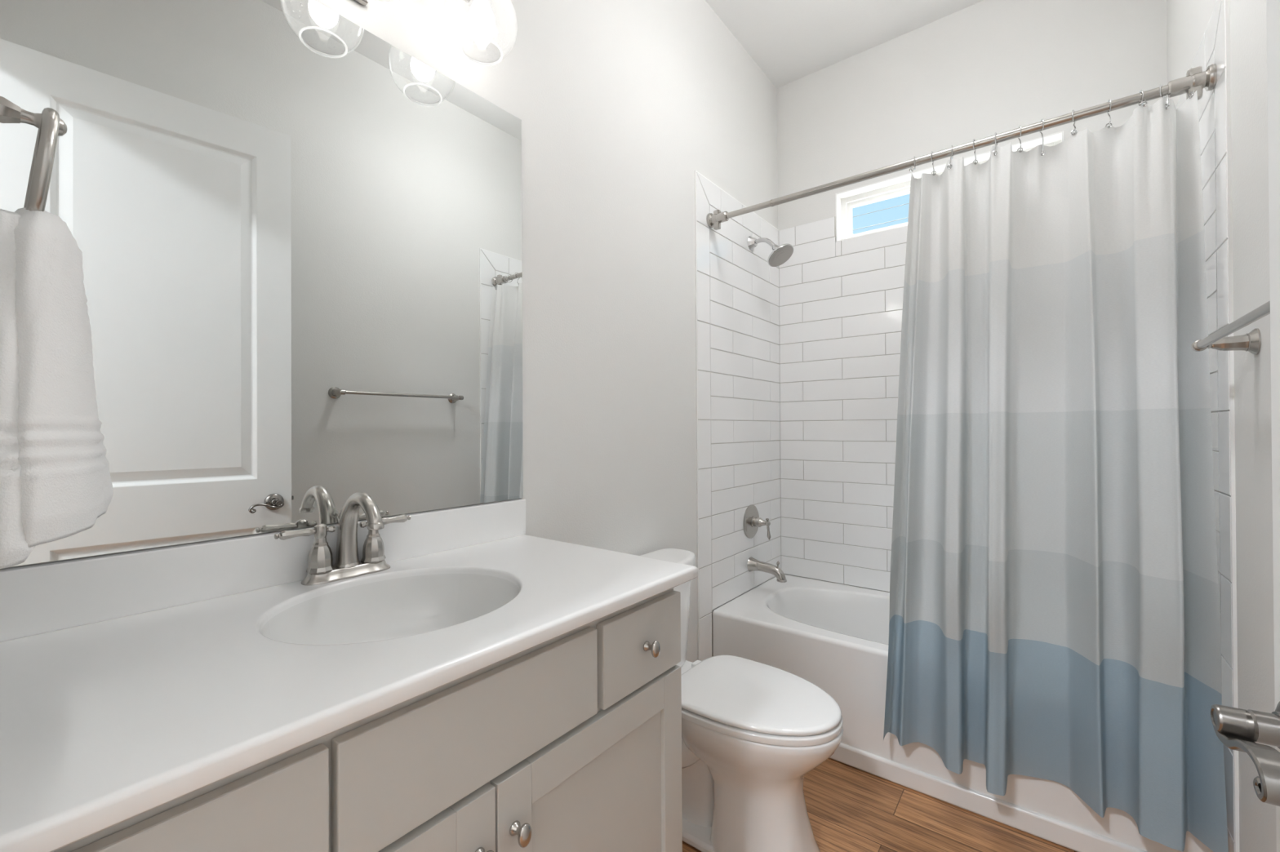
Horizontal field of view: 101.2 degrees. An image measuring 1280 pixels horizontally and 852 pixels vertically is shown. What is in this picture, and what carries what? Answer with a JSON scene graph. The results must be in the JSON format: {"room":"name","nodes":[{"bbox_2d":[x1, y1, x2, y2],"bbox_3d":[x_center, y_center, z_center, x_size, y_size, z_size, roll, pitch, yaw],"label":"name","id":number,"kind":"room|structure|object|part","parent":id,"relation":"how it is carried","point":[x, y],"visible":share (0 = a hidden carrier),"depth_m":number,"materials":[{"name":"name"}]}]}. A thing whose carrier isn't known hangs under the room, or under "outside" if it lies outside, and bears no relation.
{"room":"bathroom","nodes":[
{"label":"bathroom","id":0,"kind":"room"},
{"bbox_2d":[0,207,113,568],"bbox_3d":[-0.635,-0.053,0.566,0.274,0.357,0.126,-1,0,38],"label":"hand towel","id":1,"kind":"object","parent":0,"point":[55,482],"visible":1,"depth_m":0.51,"materials":[{"name":"white fabric"}]},
{"bbox_2d":[0,0,781,662],"bbox_3d":[-0.664,-0.305,1.155,0.128,3.109,4.800,-1,0,38],"label":"wall","id":2,"kind":"structure","parent":0,"point":[651,413],"depth_m":1.91,"materials":[{"name":"white paint"}]},
{"bbox_2d":[0,0,523,567],"bbox_3d":[-0.634,-0.331,1.097,0.006,1.065,0.976,-1,0,38],"label":"wall mirror","id":3,"kind":"object","parent":2,"relation":"attached to","point":[298,236],"visible":1,"depth_m":1.00,"materials":[{"name":"silver mirror"}]},
{"bbox_2d":[0,498,525,642],"bbox_3d":[-0.626,0.254,1.088,0.019,0.098,0.978,-1,0,38],"label":"backsplash","id":4,"kind":"structure","parent":2,"relation":"attached to","point":[38,599],"depth_m":0.90,"materials":[{"name":"white stone"}]},
{"bbox_2d":[463,0,494,37],"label":"bulb","id":5,"kind":"object","parent":2,"relation":"attached to","point":[481,18],"depth_m":1.21,"materials":[{"name":"white glass"}]},
{"bbox_3d":[-0.370,-0.969,1.228,0.060,0.106,0.060,-1,0,38],"label":"bulb","id":6,"kind":"part","parent":5,"relation":"part of","materials":[{"name":"white glass"}]},
{"bbox_2d":[444,1,517,65],"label":"vanity light","id":7,"kind":"object","parent":2,"relation":"attached to","point":[446,2],"depth_m":1.25,"materials":[{"name":"clear glass"}]},
{"bbox_3d":[-0.370,-0.950,1.228,0.166,0.150,0.166,-1,0,38],"label":"glass globe","id":8,"kind":"part","parent":7,"relation":"part of"},
{"bbox_2d":[742,504,771,540],"bbox_3d":[0.586,0.469,2.553,0.105,0.164,0.164,-1,0,38],"label":"shower valve","id":9,"kind":"object","parent":2,"relation":"attached to","point":[752,521],"visible":1,"depth_m":2.55,"materials":[{"name":"silver metal"}]},
{"bbox_3d":[0.589,0.469,2.551,0.088,0.054,0.054,-1,0,38],"label":"handle","id":10,"kind":"part","parent":9,"relation":"part of","materials":[{"name":"silver metal"}]},
{"bbox_3d":[0.618,0.497,2.529,0.026,0.104,0.019,-1,0,38],"label":"lever","id":11,"kind":"part","parent":9,"relation":"part of","materials":[{"name":"silver metal"}]},
{"bbox_2d":[746,556,786,582],"bbox_3d":[0.615,0.688,2.523,0.184,0.093,0.072,-1,0,38],"label":"tub spout","id":12,"kind":"object","parent":2,"relation":"attached to","point":[753,565],"visible":1,"depth_m":2.51,"materials":[{"name":"silver metal"}]},
{"bbox_2d":[746,235,793,266],"bbox_3d":[0.629,-0.855,2.534,0.216,0.169,0.133,-1,0,38],"label":"showerhead","id":13,"kind":"object","parent":2,"relation":"attached to","point":[780,255],"visible":1,"depth_m":2.51,"materials":[{"name":"silver metal"}]},
{"bbox_3d":[0.610,-0.882,2.556,0.122,0.074,0.027,-1,0,38],"label":"arm","id":14,"kind":"part","parent":13,"relation":"part of","materials":[{"name":"silver metal"}]},
{"bbox_2d":[706,63,1217,230],"bbox_3d":[0.899,-0.897,1.831,1.508,0.082,0.062,-1,0,38],"label":"shower rod","id":15,"kind":"object","parent":2,"relation":"attached to","point":[1195,79],"visible":0.98,"depth_m":1.62,"materials":[{"name":"silver metal"}]},
{"bbox_2d":[911,155,915,171],"bbox_3d":[0.927,-0.887,1.781,0.007,0.071,0.083,-1,0,36],"label":"curtain hook","id":16,"kind":"object","parent":15,"relation":"hanging from","point":[914,156],"visible":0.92,"depth_m":1.78,"materials":[{"name":"silver metal"}]},
{"bbox_2d":[930,151,934,174],"bbox_3d":[0.985,-0.887,1.767,0.007,0.070,0.044,-1,0,38],"label":"curtain hook","id":17,"kind":"object","parent":15,"relation":"hanging from","point":[931,151],"visible":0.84,"depth_m":1.77,"materials":[{"name":"silver metal"}]},
{"bbox_2d":[948,145,953,168],"bbox_3d":[1.013,-0.874,1.710,0.006,0.098,0.089,-1,0,37],"label":"curtain hook","id":18,"kind":"object","parent":15,"relation":"hanging from","point":[951,157],"visible":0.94,"depth_m":1.71,"materials":[{"name":"silver metal"}]},
{"bbox_2d":[973,138,976,164],"bbox_3d":[1.079,-0.887,1.694,0.007,0.072,0.044,-1,0,38],"label":"curtain hook","id":19,"kind":"object","parent":15,"relation":"hanging from","point":[973,139],"visible":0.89,"depth_m":1.69,"materials":[{"name":"silver metal"}]},
{"bbox_2d":[993,132,997,155],"bbox_3d":[1.105,-0.875,1.632,0.007,0.098,0.098,-1,0,37],"label":"curtain hook","id":20,"kind":"object","parent":15,"relation":"hanging from","point":[996,144],"visible":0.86,"depth_m":1.62,"materials":[{"name":"silver metal"}]},
{"bbox_2d":[1017,125,1021,151],"bbox_3d":[1.172,-0.888,1.619,0.008,0.072,0.042,0,0,26],"label":"curtain hook","id":21,"kind":"object","parent":15,"relation":"hanging from","point":[1020,126],"visible":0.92,"depth_m":1.62,"materials":[{"name":"silver metal"}]},
{"bbox_2d":[1040,119,1044,155],"bbox_3d":[1.216,-0.876,1.587,0.010,0.098,0.046,0,0,25],"label":"curtain hook","id":22,"kind":"object","parent":15,"relation":"hanging from","point":[1042,120],"visible":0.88,"depth_m":1.59,"materials":[{"name":"silver metal"}]},
{"bbox_2d":[883,90,1228,851],"bbox_3d":[1.129,0.095,1.546,0.781,1.925,0.243,-1,0,36],"label":"shower curtain","id":23,"kind":"object","parent":15,"relation":"hanging from","point":[1054,615],"visible":1,"depth_m":1.53,"materials":[{"name":"fabric"}]},
{"bbox_2d":[1071,110,1075,133],"bbox_3d":[1.272,-0.890,1.538,0.039,0.071,0.009,0,0,-43],"label":"curtain hook","id":24,"kind":"object","parent":15,"relation":"hanging from","point":[1073,111],"visible":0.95,"depth_m":1.53,"materials":[{"name":"silver metal"}]},
{"bbox_2d":[1106,98,1111,127],"bbox_3d":[1.333,-0.890,1.491,0.007,0.072,0.039,-1,0,31],"label":"curtain hook","id":25,"kind":"object","parent":15,"relation":"hanging from","point":[1109,100],"visible":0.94,"depth_m":1.49,"materials":[{"name":"silver metal"}]},
{"bbox_2d":[1137,89,1146,106],"bbox_3d":[1.369,-0.891,1.433,0.007,0.071,0.087,-1,0,37],"label":"curtain hook","id":26,"kind":"object","parent":15,"relation":"hanging from","point":[1144,104],"visible":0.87,"depth_m":1.44,"materials":[{"name":"silver metal"}]},
{"bbox_2d":[1160,84,1168,108],"bbox_3d":[1.398,-0.877,1.404,0.012,0.098,0.095,-1,0,38],"label":"curtain hook","id":27,"kind":"object","parent":15,"relation":"hanging from","point":[1161,85],"visible":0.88,"depth_m":1.38,"materials":[{"name":"silver metal"}]},
{"bbox_2d":[705,0,983,88],"bbox_3d":[0.269,-1.919,0.426,2.520,0.100,4.800,-1,0,38],"label":"ceiling","id":28,"kind":"structure","parent":0,"point":[789,41],"depth_m":2.44,"materials":[{"name":"white paint"}]},
{"bbox_2d":[682,758,1076,851],"bbox_3d":[0.286,1.280,0.409,2.520,0.080,4.800,-1,0,38],"label":"floor","id":29,"kind":"structure","parent":0,"point":[850,809],"depth_m":1.65,"materials":[{"name":"brown wood"}]},
{"bbox_2d":[53,587,682,851],"bbox_3d":[-0.408,0.787,0.908,0.575,0.920,0.963,-1,0,38],"label":"vanity cabinet","id":30,"kind":"object","parent":29,"relation":"on","point":[571,741],"visible":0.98,"depth_m":0.76,"materials":[{"name":"grey paint"}]},
{"bbox_3d":[-0.429,0.431,0.484,0.018,0.150,0.258,-1,0,38],"label":"drawer","id":31,"kind":"part","parent":30,"relation":"part of","materials":[{"name":"grey paint"}]},
{"bbox_2d":[0,498,697,851],"bbox_3d":[-0.405,0.331,0.915,0.579,0.258,0.978,-1,0,38],"label":"countertop","id":32,"kind":"structure","parent":30,"relation":"on","point":[133,684],"depth_m":0.73,"materials":[{"name":"white stone"}]},
{"bbox_2d":[274,492,410,586],"bbox_3d":[-0.588,0.216,1.063,0.189,0.172,0.190,0,0,-7],"label":"faucet","id":33,"kind":"object","parent":32,"relation":"on","point":[321,570],"visible":1,"depth_m":1.04,"materials":[{"name":"silver metal"}]},
{"bbox_3d":[-0.639,0.203,1.004,0.018,0.018,0.106,-1,0,33],"label":"lever","id":34,"kind":"part","parent":33,"relation":"part of","materials":[{"name":"silver metal"}]},
{"bbox_3d":[-0.623,0.237,1.025,0.048,0.092,0.046,-1,0,38],"label":"handle","id":35,"kind":"part","parent":33,"relation":"part of","materials":[{"name":"silver metal"}]},
{"bbox_3d":[-0.591,0.292,1.065,0.058,0.020,0.166,-1,0,38],"label":"plate","id":36,"kind":"part","parent":33,"relation":"part of","materials":[{"name":"silver metal"}]},
{"bbox_3d":[-0.550,0.207,1.033,0.160,0.154,0.047,-1,0,38],"label":"spout","id":37,"kind":"part","parent":33,"relation":"part of","materials":[{"name":"silver metal"}]},
{"bbox_3d":[-0.560,0.237,1.105,0.048,0.092,0.046,-1,0,38],"label":"handle","id":38,"kind":"part","parent":33,"relation":"part of","materials":[{"name":"silver metal"}]},
{"bbox_3d":[-0.544,0.203,1.126,0.018,0.018,0.106,-1,0,43],"label":"lever","id":39,"kind":"part","parent":33,"relation":"part of","materials":[{"name":"silver metal"}]},
{"bbox_2d":[260,573,519,644],"bbox_3d":[-0.413,0.387,0.921,0.399,0.147,0.447,-1,0,38],"label":"basin","id":40,"kind":"object","parent":32,"relation":"in","point":[370,607],"depth_m":1.06,"materials":[{"name":"white ceramic"}]},
{"bbox_3d":[-0.359,0.823,0.569,0.018,0.614,0.478,-1,0,38],"label":"door","id":41,"kind":"part","parent":30,"relation":"part of","materials":[{"name":"grey paint"}]},
{"bbox_3d":[-0.213,0.430,0.760,0.018,0.148,0.426,-1,0,38],"label":"false drawer","id":42,"kind":"part","parent":30,"relation":"part of","materials":[{"name":"grey paint"}]},
{"bbox_3d":[-0.212,0.595,0.719,0.031,0.033,0.023,-1,0,38],"label":"knob","id":43,"kind":"part","parent":30,"relation":"part of","materials":[{"name":"silver metal"}]},
{"bbox_3d":[-0.173,0.595,0.768,0.031,0.033,0.023,-1,0,38],"label":"knob","id":44,"kind":"part","parent":30,"relation":"part of","materials":[{"name":"silver metal"}]},
{"bbox_3d":[-0.063,0.824,0.947,0.018,0.614,0.476,-1,0,38],"label":"door","id":45,"kind":"part","parent":30,"relation":"part of","materials":[{"name":"grey paint"}]},
{"bbox_3d":[-0.067,0.824,0.950,0.008,0.496,0.358,-1,0,38],"label":"door panel","id":46,"kind":"part","parent":30,"relation":"part of","materials":[{"name":"grey paint"}]},
{"bbox_3d":[0.005,0.432,1.038,0.018,0.150,0.248,-1,0,38],"label":"drawer","id":47,"kind":"part","parent":30,"relation":"part of","materials":[{"name":"grey paint"}]},
{"bbox_3d":[0.024,0.432,1.023,0.031,0.033,0.023,-1,0,38],"label":"knob","id":48,"kind":"part","parent":30,"relation":"part of","materials":[{"name":"silver metal"}]},
{"bbox_2d":[640,548,843,851],"bbox_3d":[0.261,0.855,1.627,0.708,0.800,0.400,-1,0,38],"label":"toilet","id":49,"kind":"object","parent":29,"relation":"on","point":[752,731],"visible":0.6,"depth_m":1.47,"materials":[{"name":"white ceramic"}]},
{"bbox_3d":[0.054,0.477,1.788,0.190,0.040,0.400,-1,0,38],"label":"tank lid","id":50,"kind":"part","parent":49,"relation":"part of","materials":[{"name":"white ceramic"}]},
{"bbox_3d":[0.052,0.667,1.790,0.176,0.340,0.380,-1,0,38],"label":"tank","id":51,"kind":"part","parent":49,"relation":"part of","materials":[{"name":"white ceramic"}]},
{"bbox_3d":[0.345,0.794,1.560,0.484,0.019,0.386,-1,0,38],"label":"lid","id":52,"kind":"part","parent":49,"relation":"part of","materials":[{"name":"white plastic"}]},
{"bbox_3d":[0.345,0.818,1.560,0.490,0.020,0.392,-1,0,38],"label":"seat","id":53,"kind":"part","parent":49,"relation":"part of","materials":[{"name":"white plastic"}]},
{"bbox_2d":[712,574,1213,851],"bbox_3d":[1.133,1.022,2.107,1.507,0.446,0.746,-1,0,38],"label":"bathtub","id":54,"kind":"object","parent":29,"relation":"on","point":[833,637],"visible":0.48,"depth_m":1.91,"materials":[{"name":"white ceramic"}]},
{"bbox_2d":[777,0,1167,592],"bbox_3d":[1.408,-0.309,2.474,1.524,3.109,0.168,-1,0,38],"label":"wall","id":55,"kind":"structure","parent":0,"point":[980,70],"depth_m":2.58,"materials":[{"name":"white paint"}]},
{"bbox_2d":[835,130,1063,241],"bbox_3d":[1.402,-1.070,2.465,0.912,0.251,0.131,-1,0,38],"label":"window","id":56,"kind":"structure","parent":55,"relation":"in","point":[898,186],"depth_m":2.62,"materials":[{"name":"white plastic"}]},
{"bbox_3d":[1.424,-1.070,2.494,0.854,0.193,0.034,-1,0,38],"label":"sash","id":57,"kind":"part","parent":56,"relation":"part of","materials":[{"name":"white plastic"}]},
{"bbox_2d":[1166,0,1276,851],"bbox_3d":[1.167,-0.317,0.839,0.128,3.109,3.040,-1,0,38],"label":"wall","id":58,"kind":"structure","parent":0,"point":[1231,35],"depth_m":1.24,"materials":[{"name":"white paint"}]},
{"bbox_2d":[1191,300,1270,355],"bbox_3d":[1.089,-0.180,0.909,0.098,0.057,0.682,-1,0,38],"label":"towel bar","id":59,"kind":"object","parent":58,"relation":"attached to","point":[1251,342],"visible":1,"depth_m":1.11,"materials":[{"name":"silver metal"}]},
{"bbox_3d":[1.282,-0.180,1.155,0.098,0.057,0.057,-1,0,38],"label":"post","id":60,"kind":"part","parent":59,"relation":"part of","materials":[{"name":"silver metal"}]},
{"bbox_2d":[1210,0,1279,851],"bbox_3d":[0.467,-0.011,0.195,0.154,2.474,0.823,-1,0,31],"label":"door","id":61,"kind":"structure","parent":58,"relation":"in","point":[1237,729],"depth_m":0.54,"materials":[{"name":"white paint"}]},
{"bbox_3d":[0.570,0.303,0.490,0.025,0.042,0.116,-1,0,32],"label":"lever","id":62,"kind":"part","parent":61,"relation":"part of","materials":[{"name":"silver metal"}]},
{"bbox_3d":[0.620,0.292,0.499,0.019,0.068,0.068,-1,0,32],"label":"lever handle","id":63,"kind":"part","parent":61,"relation":"part of","materials":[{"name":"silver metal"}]},
{"bbox_3d":[-0.377,-0.312,0.194,1.524,3.109,0.120,-1,0,38],"label":"wall","id":64,"kind":"structure","parent":0,"visible":0},
{"bbox_2d":[0,96,66,211],"bbox_3d":[-0.677,-0.278,0.561,0.156,0.172,0.088,-1,0,38],"label":"towel ring","id":65,"kind":"object","parent":64,"relation":"attached to","point":[50,126],"visible":0.77,"depth_m":0.54,"materials":[{"name":"silver metal"}]},
{"bbox_3d":[-0.677,-0.337,0.561,0.055,0.055,0.088,-1,0,38],"label":"post","id":66,"kind":"part","parent":65,"relation":"part of","materials":[{"name":"silver metal"}]},
{"label":"outside","id":67,"kind":"structure","parent":0,"visible":0},
{"bbox_2d":[853,203,909,217],"bbox_3d":[3.621,-2.860,6.567,16.000,0.038,0.008,-1,0,38],"label":"overhead cable","id":68,"kind":"object","parent":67,"point":[907,203],"visible":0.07,"depth_m":6.91,"materials":[{"name":"grey plastic"}]},
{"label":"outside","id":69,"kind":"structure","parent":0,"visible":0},
{"bbox_2d":[853,217,908,230],"bbox_3d":[3.622,-2.680,6.566,16.000,0.038,0.008,-1,0,38],"label":"overhead cable","id":70,"kind":"object","parent":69,"point":[908,217],"visible":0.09,"depth_m":6.91,"materials":[{"name":"grey plastic"}]}
]}

